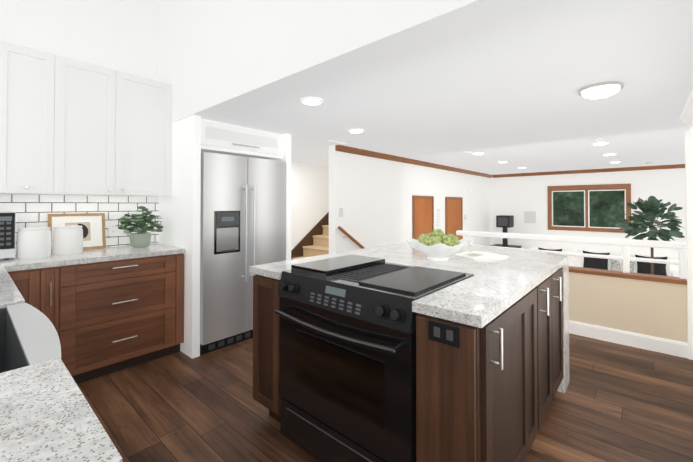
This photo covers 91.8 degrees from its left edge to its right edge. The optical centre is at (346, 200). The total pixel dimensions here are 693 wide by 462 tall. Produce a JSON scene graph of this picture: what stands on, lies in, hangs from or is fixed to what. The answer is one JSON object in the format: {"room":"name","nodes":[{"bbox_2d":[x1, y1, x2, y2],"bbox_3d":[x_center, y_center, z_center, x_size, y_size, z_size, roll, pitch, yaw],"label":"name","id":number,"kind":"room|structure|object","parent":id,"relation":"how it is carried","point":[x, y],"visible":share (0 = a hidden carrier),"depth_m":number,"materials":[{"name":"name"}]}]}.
{"room":"kitchen","nodes":[
{"label":"kitchen","id":0,"kind":"room"},
{"bbox_2d":[0,355,121,461],"bbox_3d":[-0.743,0.406,0.427,0.505,0.040,0.656,-1,-1,41],"label":"countertop","id":1,"kind":"structure","parent":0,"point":[45,416],"depth_m":0.59,"materials":[{"name":"white stone"}]},
{"bbox_2d":[0,0,158,246],"bbox_3d":[-2.195,-0.463,3.087,0.120,3.600,2.970,-1,-1,41],"label":"wall","id":2,"kind":"structure","parent":0,"point":[121,35],"depth_m":2.96,"materials":[{"name":"white paint"}]},
{"bbox_2d":[0,41,11,193],"bbox_3d":[-2.639,-0.578,2.239,0.322,1.050,0.510,-1,-1,41],"label":"upper cabinet","id":3,"kind":"object","parent":2,"relation":"attached to","point":[5,47],"depth_m":2.32,"materials":[{"name":"white wood"}]},
{"bbox_2d":[8,44,67,194],"bbox_3d":[-2.407,-0.575,2.502,0.322,1.050,0.430,-1,-1,41],"label":"upper cabinet","id":4,"kind":"object","parent":2,"relation":"attached to","point":[38,131],"depth_m":2.45,"materials":[{"name":"white wood"}]},
{"bbox_2d":[0,194,158,253],"bbox_3d":[-2.458,0.182,2.685,0.008,0.460,1.770,-1,-1,41],"label":"tile backsplash","id":5,"kind":"structure","parent":2,"relation":"attached to","point":[32,210],"depth_m":2.88,"materials":[{"name":"white tile"}]},
{"bbox_2d":[108,222,117,235],"bbox_3d":[-2.121,0.257,3.053,0.008,0.120,0.070,-1,-1,41],"label":"outlet","id":6,"kind":"object","parent":5,"relation":"attached to","point":[112,229],"visible":1,"depth_m":3.05,"materials":[{"name":"white plastic"}]},
{"bbox_2d":[68,58,127,195],"bbox_3d":[-2.175,-0.572,2.764,0.322,1.050,0.510,-1,-1,41],"label":"upper cabinet","id":7,"kind":"object","parent":2,"relation":"attached to","point":[69,126],"depth_m":2.72,"materials":[{"name":"white wood"}]},
{"bbox_2d":[128,73,171,196],"bbox_3d":[-1.918,-0.568,3.056,0.322,1.050,0.508,-1,-1,41],"label":"upper cabinet","id":8,"kind":"object","parent":2,"relation":"attached to","point":[149,100],"depth_m":3.00,"materials":[{"name":"white wood"}]},
{"bbox_2d":[291,162,328,249],"bbox_3d":[0.188,0.354,7.410,0.120,2.070,6.920,-1,-1,41],"label":"wall","id":9,"kind":"structure","parent":0,"point":[309,197],"depth_m":6.26,"materials":[{"name":"white paint"}]},
{"bbox_2d":[159,0,477,121],"bbox_3d":[0.130,-1.515,1.677,5.250,1.530,0.125,-1,-1,41],"label":"wall","id":10,"kind":"structure","parent":0,"point":[213,53],"depth_m":2.23,"materials":[{"name":"white paint"}]},
{"bbox_2d":[77,333,692,461],"bbox_3d":[1.618,1.411,4.234,6.450,0.120,9.770,-1,-1,41],"label":"floor","id":11,"kind":"structure","parent":0,"point":[615,402],"depth_m":2.11,"materials":[{"name":"brown wood"}]},
{"bbox_2d":[8,271,27,298],"bbox_3d":[-2.123,0.880,1.664,0.650,0.880,0.687,-1,-1,41],"label":"base cabinet","id":12,"kind":"object","parent":11,"relation":"on","point":[20,283],"depth_m":2.17,"materials":[{"name":"brown wood"}]},
{"bbox_2d":[12,263,59,339],"bbox_3d":[-2.287,0.889,2.356,0.671,0.880,0.288,-1,-1,41],"label":"base cabinet","id":13,"kind":"object","parent":11,"relation":"on","point":[43,282],"depth_m":2.25,"materials":[{"name":"brown wood"}]},
{"bbox_2d":[0,267,27,306],"bbox_3d":[-1.926,0.418,1.471,1.132,0.040,0.656,-1,-1,41],"label":"countertop","id":14,"kind":"structure","parent":13,"relation":"on","point":[10,294],"depth_m":1.51,"materials":[{"name":"white stone"}]},
{"bbox_2d":[0,303,60,372],"bbox_3d":[-1.162,0.536,0.906,0.752,0.270,0.555,-1,-1,41],"label":"farmhouse sink","id":15,"kind":"object","parent":14,"relation":"in","point":[29,336],"visible":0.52,"depth_m":1.07,"materials":[{"name":"grey ceramic"}]},
{"bbox_2d":[60,255,183,382],"bbox_3d":[-1.944,0.894,2.790,0.611,0.880,0.914,-1,-1,41],"label":"base cabinet","id":16,"kind":"object","parent":11,"relation":"on","point":[106,310],"depth_m":2.58,"materials":[{"name":"brown wood"}]},
{"bbox_2d":[0,243,185,270],"bbox_3d":[-2.219,0.430,2.470,0.629,0.040,1.766,-1,-1,41],"label":"countertop","id":17,"kind":"structure","parent":16,"relation":"on","point":[108,254],"depth_m":2.53,"materials":[{"name":"white stone"}]},
{"bbox_2d":[0,211,15,259],"bbox_3d":[-2.596,0.242,2.246,0.321,0.330,0.530,-1,-1,41],"label":"microwave","id":18,"kind":"object","parent":17,"relation":"on","point":[7,234],"visible":1,"depth_m":2.31,"materials":[{"name":"silver metal"}]},
{"bbox_2d":[16,227,51,258],"bbox_3d":[-2.265,0.301,2.439,0.188,0.217,0.188,-1,-1,41],"label":"canister","id":19,"kind":"object","parent":17,"relation":"on","point":[33,242],"visible":1,"depth_m":2.37,"materials":[{"name":"white ceramic"}]},
{"bbox_2d":[52,225,82,254],"bbox_3d":[-2.178,0.303,2.629,0.188,0.217,0.188,-1,-1,41],"label":"canister","id":20,"kind":"object","parent":17,"relation":"on","point":[67,239],"visible":1,"depth_m":2.56,"materials":[{"name":"white ceramic"}]},
{"bbox_2d":[48,213,105,251],"bbox_3d":[-2.260,0.262,2.829,0.066,0.309,0.380,-1,-1,41],"label":"picture frame","id":21,"kind":"object","parent":17,"relation":"on","point":[93,228],"visible":0.69,"depth_m":2.88,"materials":[{"name":"white paper"}]},
{"bbox_2d":[115,206,162,247],"bbox_3d":[-1.846,0.232,3.008,0.256,0.369,0.393,-1,-1,41],"label":"potted plant","id":22,"kind":"object","parent":17,"relation":"on","point":[141,238],"visible":1,"depth_m":2.97,"materials":[{"name":"green plant"}]},
{"bbox_2d":[159,115,290,358],"bbox_3d":[-1.236,0.309,3.498,0.757,2.067,1.066,-1,-1,41],"label":"refrigerator surround","id":23,"kind":"object","parent":11,"relation":"on","point":[194,137],"visible":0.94,"depth_m":3.02,"materials":[{"name":"white wood"}]},
{"bbox_2d":[200,152,285,354],"bbox_3d":[-1.202,0.462,3.466,0.823,1.760,0.896,-1,-1,41],"label":"refrigerator","id":24,"kind":"object","parent":11,"relation":"on","point":[243,217],"visible":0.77,"depth_m":3.12,"materials":[{"name":"grey metal"}]},
{"bbox_2d":[291,212,328,259],"bbox_3d":[0.098,0.409,6.001,1.603,1.926,2.550,-1,-1,41],"label":"staircase","id":25,"kind":"structure","parent":11,"relation":"on","point":[314,241],"depth_m":6.16,"materials":[{"name":"beige carpet"}]},
{"bbox_2d":[275,255,473,461],"bbox_3d":[0.134,0.834,1.819,0.844,0.936,0.717,-1,-1,41],"label":"slide-in range","id":26,"kind":"object","parent":11,"relation":"on","point":[347,358],"visible":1,"depth_m":1.57,"materials":[{"name":"black metal"}]},
{"bbox_2d":[249,245,569,461],"bbox_3d":[0.609,0.888,2.344,1.447,0.880,2.008,-1,-1,41],"label":"kitchen island","id":27,"kind":"object","parent":11,"relation":"on","point":[492,357],"depth_m":1.50,"materials":[{"name":"brown wood"}]},
{"bbox_2d":[249,253,333,276],"bbox_3d":[-0.272,0.427,2.229,0.295,0.040,0.660,-1,-1,41],"label":"island countertop","id":28,"kind":"structure","parent":27,"relation":"on","point":[275,269],"depth_m":2.10,"materials":[{"name":"white stone"}]},
{"bbox_2d":[406,229,471,261],"bbox_3d":[0.629,0.300,2.325,0.440,0.215,0.447,-1,-1,41],"label":"bowl","id":29,"kind":"object","parent":27,"relation":"on","point":[438,245],"visible":1,"depth_m":2.22,"materials":[{"name":"white ceramic"}]},
{"bbox_2d":[412,273,532,324],"bbox_3d":[0.577,0.418,1.480,0.270,0.040,0.660,-1,-1,41],"label":"island countertop","id":30,"kind":"structure","parent":27,"relation":"on","point":[475,298],"depth_m":1.38,"materials":[{"name":"white stone"}]},
{"bbox_2d":[454,251,507,258],"bbox_3d":[0.991,0.399,2.485,0.300,0.021,0.220,0,-1,-21],"label":"open book","id":31,"kind":"object","parent":27,"relation":"on","point":[478,255],"visible":1,"depth_m":2.42,"materials":[{"name":"white paper"}]},
{"bbox_2d":[329,145,490,253],"bbox_3d":[1.793,0.654,6.609,0.120,2.690,5.990,-1,-1,41],"label":"wall","id":32,"kind":"structure","parent":0,"point":[371,197],"depth_m":5.21,"materials":[{"name":"white paint"}]},
{"bbox_2d":[339,208,342,216],"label":"light switch","id":33,"kind":"object","parent":32,"relation":"in","point":[340,209],"depth_m":4.40,"materials":[{"name":"grey plastic"}]},
{"bbox_2d":[338,226,364,248],"bbox_3d":[0.258,0.697,4.722,0.076,0.736,1.132,-1,-1,41],"label":"stair handrail","id":34,"kind":"object","parent":32,"relation":"attached to","point":[342,230],"visible":0.4,"depth_m":4.44,"materials":[{"name":"brown wood"}]},
{"bbox_2d":[335,145,491,177],"bbox_3d":[1.823,-0.655,6.519,0.065,0.071,5.870,-1,-1,41],"label":"crown molding","id":35,"kind":"structure","parent":32,"relation":"attached to","point":[351,150],"depth_m":5.43,"materials":[{"name":"brown wood"}]},
{"bbox_2d":[412,195,433,239],"bbox_3d":[1.412,0.950,6.002,0.103,2.075,0.740,-1,-1,41],"label":"door","id":36,"kind":"structure","parent":32,"relation":"in","point":[422,214],"depth_m":5.99,"materials":[{"name":"brown wood"}]},
{"bbox_2d":[437,209,439,226],"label":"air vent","id":37,"kind":"object","parent":32,"relation":"in","point":[438,210],"depth_m":6.49,"materials":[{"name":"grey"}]},
{"bbox_2d":[445,197,462,239],"bbox_3d":[2.279,0.961,6.984,0.103,2.075,0.800,-1,-1,41],"label":"door","id":38,"kind":"structure","parent":32,"relation":"in","point":[453,215],"depth_m":6.98,"materials":[{"name":"brown wood"}]},
{"bbox_2d":[172,0,692,174],"bbox_3d":[2.622,-0.774,4.641,7.450,0.120,7.870,-1,-1,41],"label":"ceiling","id":39,"kind":"structure","parent":0,"point":[495,81],"depth_m":2.30,"materials":[{"name":"grey paint"}]},
{"bbox_2d":[300,97,322,104],"bbox_3d":[-0.255,-0.732,2.478,0.170,0.015,0.170,-1,-1,41],"label":"recessed light","id":40,"kind":"object","parent":39,"relation":"in","point":[311,101],"visible":0.96,"depth_m":2.45,"materials":[{"name":"white plastic"}]},
{"bbox_2d":[325,139,347,143],"bbox_3d":[-0.109,-0.707,3.939,0.120,0.029,0.306,-1,-1,41],"label":"ceiling vent","id":41,"kind":"object","parent":39,"relation":"in","point":[330,140],"depth_m":4.03,"materials":[{"name":"grey metal"}]},
{"bbox_2d":[348,128,363,132],"bbox_3d":[0.101,-0.720,3.470,0.170,0.015,0.170,-1,-1,41],"label":"recessed light","id":42,"kind":"object","parent":39,"relation":"in","point":[356,130],"visible":1,"depth_m":3.43,"materials":[{"name":"white plastic"}]},
{"bbox_2d":[456,148,473,152],"bbox_3d":[1.634,-0.699,4.598,0.112,0.029,0.433,-1,-1,41],"label":"ceiling vent","id":43,"kind":"object","parent":39,"relation":"in","point":[462,149],"depth_m":4.70,"materials":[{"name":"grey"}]},
{"bbox_2d":[593,137,606,142],"bbox_3d":[2.899,-0.708,3.839,0.099,0.029,0.385,-1,-1,41],"label":"ceiling vent","id":44,"kind":"object","parent":39,"relation":"in","point":[600,139],"depth_m":3.92,"materials":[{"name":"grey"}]},
{"bbox_2d":[592,142,608,144],"bbox_3d":[3.173,-0.711,4.200,0.170,0.015,0.170,-1,-1,41],"label":"recessed light","id":45,"kind":"object","parent":39,"relation":"in","point":[602,143],"visible":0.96,"depth_m":4.16,"materials":[{"name":"white plastic"}]},
{"bbox_2d":[579,81,623,98],"bbox_3d":[1.668,-0.713,2.207,0.236,0.059,0.236,-1,-1,41],"label":"flush-mount ceiling light","id":46,"kind":"object","parent":39,"relation":"attached to","point":[600,90],"visible":1,"depth_m":2.15,"materials":[{"name":"white metal"}]},
{"bbox_2d":[490,168,685,258],"bbox_3d":[5.880,0.658,6.917,5.600,2.690,0.120,-1,-1,41],"label":"wall","id":47,"kind":"structure","parent":0,"point":[516,197],"depth_m":7.52,"materials":[{"name":"white paint"}]},
{"bbox_2d":[524,211,535,222],"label":"air vent","id":48,"kind":"object","parent":47,"relation":"in","point":[529,216],"depth_m":8.11,"materials":[{"name":"grey metal"}]},
{"bbox_2d":[492,164,684,177],"bbox_3d":[5.798,-0.651,6.881,5.415,0.071,0.065,-1,-1,41],"label":"crown molding","id":49,"kind":"structure","parent":47,"relation":"attached to","point":[599,170],"depth_m":7.25,"materials":[{"name":"brown wood"}]},
{"bbox_2d":[547,184,630,232],"bbox_3d":[5.284,0.161,7.389,1.490,1.015,0.090,-1,-1,41],"label":"window","id":50,"kind":"structure","parent":47,"relation":"in","point":[600,208],"depth_m":7.36,"materials":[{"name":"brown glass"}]},
{"bbox_2d":[569,266,687,342],"bbox_3d":[2.189,1.325,3.564,2.135,1.275,0.170,-1,-1,41],"label":"wall","id":51,"kind":"structure","parent":0,"point":[648,304],"depth_m":3.10,"materials":[{"name":"beige paint"}]},
{"bbox_2d":[456,230,686,278],"bbox_3d":[2.195,0.527,3.568,2.110,0.319,0.076,-1,-1,41],"label":"guard railing","id":52,"kind":"object","parent":51,"relation":"on","point":[626,258],"visible":0.71,"depth_m":3.24,"materials":[{"name":"white wood"}]},
{"bbox_2d":[569,320,687,357],"bbox_3d":[2.127,1.280,3.527,2.050,0.125,0.018,-1,-1,41],"label":"baseboard","id":53,"kind":"structure","parent":51,"relation":"attached to","point":[660,345],"depth_m":3.09,"materials":[{"name":"white wood"}]},
{"bbox_3d":[3.932,2.038,4.785,5.720,0.120,5.870,-1,-1,41],"label":"floor","id":54,"kind":"structure","parent":0,"visible":0},
{"bbox_2d":[490,215,520,247],"bbox_3d":[3.828,1.187,8.108,0.600,1.660,0.560,-1,-1,41],"label":"lamp","id":55,"kind":"object","parent":54,"relation":"on","point":[505,222],"visible":0.38,"depth_m":8.03,"materials":[{"name":"black metal"}]},
{"bbox_2d":[529,247,678,276],"bbox_3d":[5.090,1.527,6.843,2.600,0.950,0.940,-1,-1,41],"label":"sofa","id":56,"kind":"object","parent":54,"relation":"on","point":[672,270],"visible":0.12,"depth_m":6.79,"materials":[{"name":"white fabric"}]},
{"bbox_2d":[538,247,561,251],"bbox_3d":[4.456,1.263,7.353,0.471,0.446,0.204,-1,-1,41],"label":"pillow","id":57,"kind":"object","parent":56,"relation":"on","point":[550,249],"visible":0.08,"depth_m":7.36,"materials":[{"name":"black fabric"}]},
{"bbox_2d":[583,251,609,269],"bbox_3d":[5.056,1.257,6.823,0.469,0.446,0.199,-1,-1,41],"label":"pillow","id":58,"kind":"object","parent":56,"relation":"on","point":[596,263],"visible":0.71,"depth_m":6.76,"materials":[{"name":"black fabric"}]},
{"bbox_2d":[611,259,634,272],"bbox_3d":[5.338,1.283,6.507,0.413,0.385,0.204,-1,-1,41],"label":"pattern pillow","id":59,"kind":"object","parent":56,"relation":"on","point":[616,265],"visible":0.38,"depth_m":6.49,"materials":[{"name":"white fabric"}]},
{"bbox_2d":[635,255,666,275],"bbox_3d":[5.686,1.250,6.267,0.468,0.446,0.197,-1,-1,41],"label":"pillow","id":60,"kind":"object","parent":56,"relation":"on","point":[645,268],"visible":0.52,"depth_m":6.22,"materials":[{"name":"black fabric"}]},
{"bbox_2d":[617,196,684,274],"bbox_3d":[5.059,0.951,5.600,0.849,2.072,0.874,-1,-1,41],"label":"fig tree","id":61,"kind":"object","parent":54,"relation":"on","point":[650,207],"visible":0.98,"depth_m":5.47,"materials":[{"name":"green plant"}]},
{"bbox_3d":[2.168,0.288,1.848,0.120,2.070,2.600,-1,-1,41],"label":"wall","id":62,"kind":"structure","parent":0,"visible":0},
{"bbox_2d":[680,88,692,129],"bbox_3d":[2.128,-0.676,1.974,0.090,0.139,2.480,-1,-1,41],"label":"crown molding","id":63,"kind":"structure","parent":62,"relation":"attached to","point":[686,117],"depth_m":2.65,"materials":[{"name":"white"}]},
{"bbox_2d":[685,130,692,359],"bbox_3d":[2.932,0.370,2.853,0.064,1.928,0.080,-1,-1,41],"label":"door frame","id":64,"kind":"structure","parent":62,"relation":"attached to","point":[689,192],"depth_m":2.83,"materials":[{"name":"white"}]}
]}

